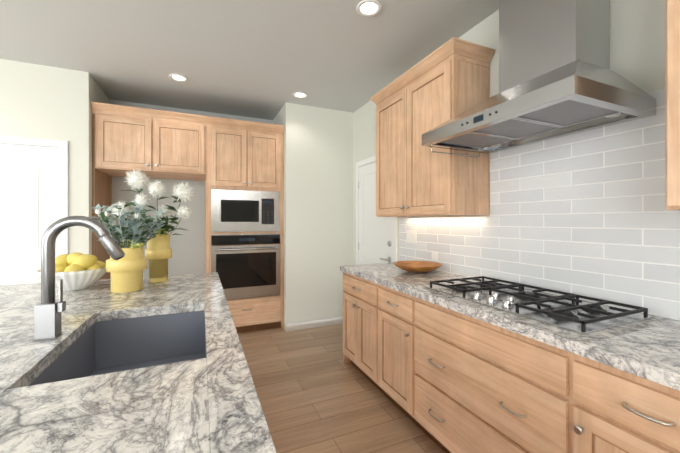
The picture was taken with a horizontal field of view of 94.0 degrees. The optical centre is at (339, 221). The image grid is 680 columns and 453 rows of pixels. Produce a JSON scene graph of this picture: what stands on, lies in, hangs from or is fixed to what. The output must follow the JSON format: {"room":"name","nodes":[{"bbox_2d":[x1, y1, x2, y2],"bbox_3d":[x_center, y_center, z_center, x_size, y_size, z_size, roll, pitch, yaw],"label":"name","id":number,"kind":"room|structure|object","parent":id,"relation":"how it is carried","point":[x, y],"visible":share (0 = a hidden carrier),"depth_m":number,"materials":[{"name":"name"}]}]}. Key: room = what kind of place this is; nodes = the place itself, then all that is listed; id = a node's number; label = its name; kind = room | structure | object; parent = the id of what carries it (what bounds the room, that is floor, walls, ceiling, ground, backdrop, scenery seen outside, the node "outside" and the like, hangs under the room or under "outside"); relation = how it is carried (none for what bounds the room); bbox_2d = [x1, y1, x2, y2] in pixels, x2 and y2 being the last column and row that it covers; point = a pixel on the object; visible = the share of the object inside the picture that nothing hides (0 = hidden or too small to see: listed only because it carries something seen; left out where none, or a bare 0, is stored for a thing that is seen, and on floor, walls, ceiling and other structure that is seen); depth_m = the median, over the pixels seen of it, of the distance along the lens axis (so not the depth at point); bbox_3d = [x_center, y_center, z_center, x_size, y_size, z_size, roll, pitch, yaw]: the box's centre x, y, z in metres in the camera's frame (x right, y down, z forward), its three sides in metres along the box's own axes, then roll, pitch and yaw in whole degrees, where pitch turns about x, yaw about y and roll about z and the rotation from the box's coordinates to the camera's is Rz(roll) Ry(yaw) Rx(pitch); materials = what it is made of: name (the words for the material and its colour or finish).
{"room":"kitchen","nodes":[
{"label":"kitchen","id":0,"kind":"room"},
{"bbox_2d":[0,59,108,254],"bbox_3d":[-4.168,-0.054,2.785,3.410,2.780,0.870,0,0,-24],"label":"wall","id":1,"kind":"structure","parent":0,"point":[37,101],"depth_m":2.99,"materials":[{"name":"paint"}]},
{"bbox_2d":[0,136,67,284],"bbox_3d":[-2.999,0.286,2.809,0.940,2.091,0.018,0,0,-24],"label":"back door","id":2,"kind":"structure","parent":1,"relation":"in","point":[33,191],"depth_m":2.88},
{"bbox_2d":[109,100,272,276],"bbox_3d":[-1.869,-0.056,4.203,1.940,2.780,0.120,0,0,-24],"label":"wall","id":3,"kind":"structure","parent":0,"point":[188,251],"depth_m":4.07,"materials":[{"name":"paint"}]},
{"bbox_2d":[0,0,498,119],"bbox_3d":[-1.225,-1.500,-0.256,6.600,0.120,9.500,0,0,-24],"label":"ceiling","id":4,"kind":"structure","parent":0,"point":[263,59],"depth_m":2.59,"materials":[{"name":"paint"}]},
{"bbox_2d":[169,74,187,81],"bbox_3d":[-1.616,-1.438,3.176,0.172,0.010,0.172,0,0,-24],"label":"recessed light","id":5,"kind":"object","parent":4,"relation":"in","point":[178,77],"visible":0.94,"depth_m":3.17,"materials":[{"name":"white plastic"}]},
{"bbox_2d":[293,92,307,97],"bbox_3d":[-0.453,-1.438,3.610,0.172,0.010,0.172,0,0,-24],"label":"recessed light","id":6,"kind":"object","parent":4,"relation":"in","point":[300,95],"visible":0.96,"depth_m":3.61,"materials":[{"name":"white plastic"}]},
{"bbox_2d":[356,0,381,16],"bbox_3d":[0.194,-1.436,2.136,0.172,0.010,0.172,0,0,-24],"label":"recessed light","id":7,"kind":"object","parent":4,"relation":"in","point":[367,8],"visible":1,"depth_m":2.13,"materials":[{"name":"white plastic"}]},
{"bbox_2d":[273,102,352,330],"bbox_3d":[-0.313,-0.056,4.476,1.130,2.780,0.870,0,0,-24],"label":"wall","id":8,"kind":"structure","parent":0,"point":[318,197],"depth_m":4.01,"materials":[{"name":"paint"}]},
{"bbox_2d":[286,316,342,331],"bbox_3d":[-0.208,1.287,3.966,0.907,0.095,0.149,0,0,-24],"label":"baseboard","id":9,"kind":"structure","parent":8,"relation":"attached to","point":[312,324],"depth_m":3.98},
{"bbox_2d":[238,324,444,452],"bbox_3d":[-1.225,1.390,-0.252,6.600,0.100,9.500,0,0,-24],"label":"floor","id":10,"kind":"structure","parent":0,"point":[315,394],"depth_m":2.37,"materials":[{"name":"brown wood"}]},
{"bbox_2d":[0,272,275,452],"bbox_3d":[-0.895,0.879,0.427,1.550,0.920,4.080,0,0,-24],"label":"kitchen island","id":11,"kind":"object","parent":10,"relation":"on","point":[160,367],"visible":0.98,"depth_m":0.87,"materials":[{"name":"stone"}]},
{"bbox_2d":[35,252,105,290],"bbox_3d":[-1.642,0.303,1.966,0.362,0.226,0.362,0,0,-24],"label":"fruit bowl","id":12,"kind":"object","parent":11,"relation":"on","point":[77,271],"visible":0.88,"depth_m":1.91,"materials":[{"name":"white ceramic"}]},
{"bbox_2d":[33,216,124,340],"bbox_3d":[-0.960,0.198,1.184,0.264,0.439,0.064,0,0,-24],"label":"faucet","id":13,"kind":"object","parent":11,"relation":"on","point":[48,309],"visible":1,"depth_m":1.14,"materials":[{"name":"silver metal"}]},
{"bbox_2d":[29,311,205,385],"bbox_3d":[-0.768,0.579,1.220,0.492,0.232,0.762,0,0,-24],"label":"sink","id":14,"kind":"object","parent":11,"relation":"in","point":[106,345],"depth_m":1.51,"materials":[{"name":"grey metal"}]},
{"bbox_2d":[91,168,192,292],"bbox_3d":[-1.246,0.025,2.050,0.562,0.782,0.646,0,0,-24],"label":"arrangement","id":15,"kind":"object","parent":11,"relation":"on","point":[128,268],"visible":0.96,"depth_m":1.98,"materials":[{"name":"yellow ceramic"}]},
{"bbox_2d":[203,115,284,332],"bbox_3d":[-1.230,0.077,4.041,0.891,2.514,0.683,0,0,-24],"label":"tall cabinet","id":16,"kind":"object","parent":10,"relation":"on","point":[236,166],"depth_m":3.74,"materials":[{"name":"brown wood"}]},
{"bbox_2d":[340,270,367,378],"bbox_3d":[0.455,0.899,2.772,0.647,0.875,0.730,0,0,-24],"label":"base cabinet","id":17,"kind":"object","parent":10,"relation":"on","point":[355,288],"depth_m":2.70,"materials":[{"name":"brown wood"}]},
{"bbox_2d":[368,278,403,412],"bbox_3d":[0.648,0.899,2.332,0.647,0.875,0.510,0,0,-24],"label":"base cabinet","id":18,"kind":"object","parent":10,"relation":"on","point":[385,303],"depth_m":2.26,"materials":[{"name":"brown wood"}]},
{"bbox_2d":[404,290,563,452],"bbox_3d":[0.933,0.900,1.682,0.647,0.875,1.050,0,0,-24],"label":"base cabinet","id":19,"kind":"object","parent":10,"relation":"on","point":[445,373],"depth_m":1.51,"materials":[{"name":"brown wood"}]},
{"bbox_2d":[340,262,679,385],"bbox_3d":[1.108,0.440,1.273,0.659,0.044,4.022,0,0,-24],"label":"countertop","id":20,"kind":"structure","parent":19,"relation":"on","point":[651,347],"depth_m":1.21,"materials":[{"name":"grey stone"}]},
{"bbox_2d":[394,261,441,272],"bbox_3d":[0.640,0.381,2.628,0.390,0.068,0.390,0,0,-24],"label":"bowl","id":21,"kind":"object","parent":20,"relation":"on","point":[418,266],"visible":1,"depth_m":2.65,"materials":[{"name":"brown wood"}]},
{"bbox_2d":[425,276,653,334],"bbox_3d":[0.946,0.395,1.681,0.500,0.043,0.900,0,0,-24],"label":"cooktop","id":22,"kind":"object","parent":20,"relation":"in","point":[568,311],"visible":1,"depth_m":1.49,"materials":[{"name":"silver metal"}]},
{"bbox_2d":[564,346,679,452],"bbox_3d":[1.218,0.901,1.032,0.647,0.875,0.510,0,0,-24],"label":"base cabinet","id":23,"kind":"object","parent":10,"relation":"on","point":[609,407],"depth_m":1.01,"materials":[{"name":"brown wood"}]},
{"bbox_2d":[353,0,665,264],"bbox_3d":[1.917,-0.051,0.523,0.220,2.780,8.160,0,0,-24],"label":"wall","id":24,"kind":"structure","parent":0,"point":[637,40],"depth_m":1.53,"materials":[{"name":"paint"}]},
{"bbox_2d":[356,155,397,264],"bbox_3d":[0.377,0.285,3.671,0.065,2.091,0.930,0,0,-24],"label":"door","id":25,"kind":"structure","parent":24,"relation":"in","point":[376,239],"depth_m":3.76,"materials":[{"name":"white wood"}]},
{"bbox_2d":[370,37,495,216],"bbox_3d":[0.673,-0.611,2.601,0.374,1.134,1.099,0,0,-24],"label":"upper cabinet","id":26,"kind":"object","parent":24,"relation":"attached to","point":[446,81],"visible":1,"depth_m":2.27,"materials":[{"name":"brown wood"}]},
{"bbox_2d":[422,0,655,156],"bbox_3d":[0.954,-0.937,1.691,0.588,1.007,0.885,0,0,-24],"label":"range hood","id":27,"kind":"object","parent":24,"relation":"attached to","point":[554,61],"visible":1,"depth_m":1.54,"materials":[{"name":"silver metal"}]},
{"bbox_2d":[400,89,679,319],"bbox_3d":[1.411,-0.080,1.393,0.006,0.994,4.000,0,0,-24],"label":"backsplash","id":28,"kind":"structure","parent":24,"relation":"attached to","point":[585,213],"depth_m":1.69,"materials":[{"name":"tile"}]},
{"bbox_2d":[406,230,416,243],"bbox_3d":[0.682,0.146,3.037,0.008,0.120,0.155,0,0,-24],"label":"switch plate","id":29,"kind":"object","parent":28,"relation":"attached to","point":[411,236],"visible":1,"depth_m":3.03,"materials":[{"name":"white plastic"}]},
{"bbox_2d":[432,252,437,260],"bbox_3d":[0.815,0.299,2.735,0.008,0.075,0.075,0,0,-24],"label":"electrical outlet","id":30,"kind":"object","parent":28,"relation":"attached to","point":[434,256],"visible":1,"depth_m":2.72,"materials":[{"name":"white plastic"}]},
{"bbox_2d":[665,0,679,209],"bbox_3d":[1.488,-0.608,0.741,0.374,1.134,1.089,0,0,-24],"label":"upper cabinet","id":31,"kind":"object","parent":24,"relation":"attached to","point":[672,121],"visible":1,"depth_m":1.11,"materials":[{"name":"brown wood"}]}
]}

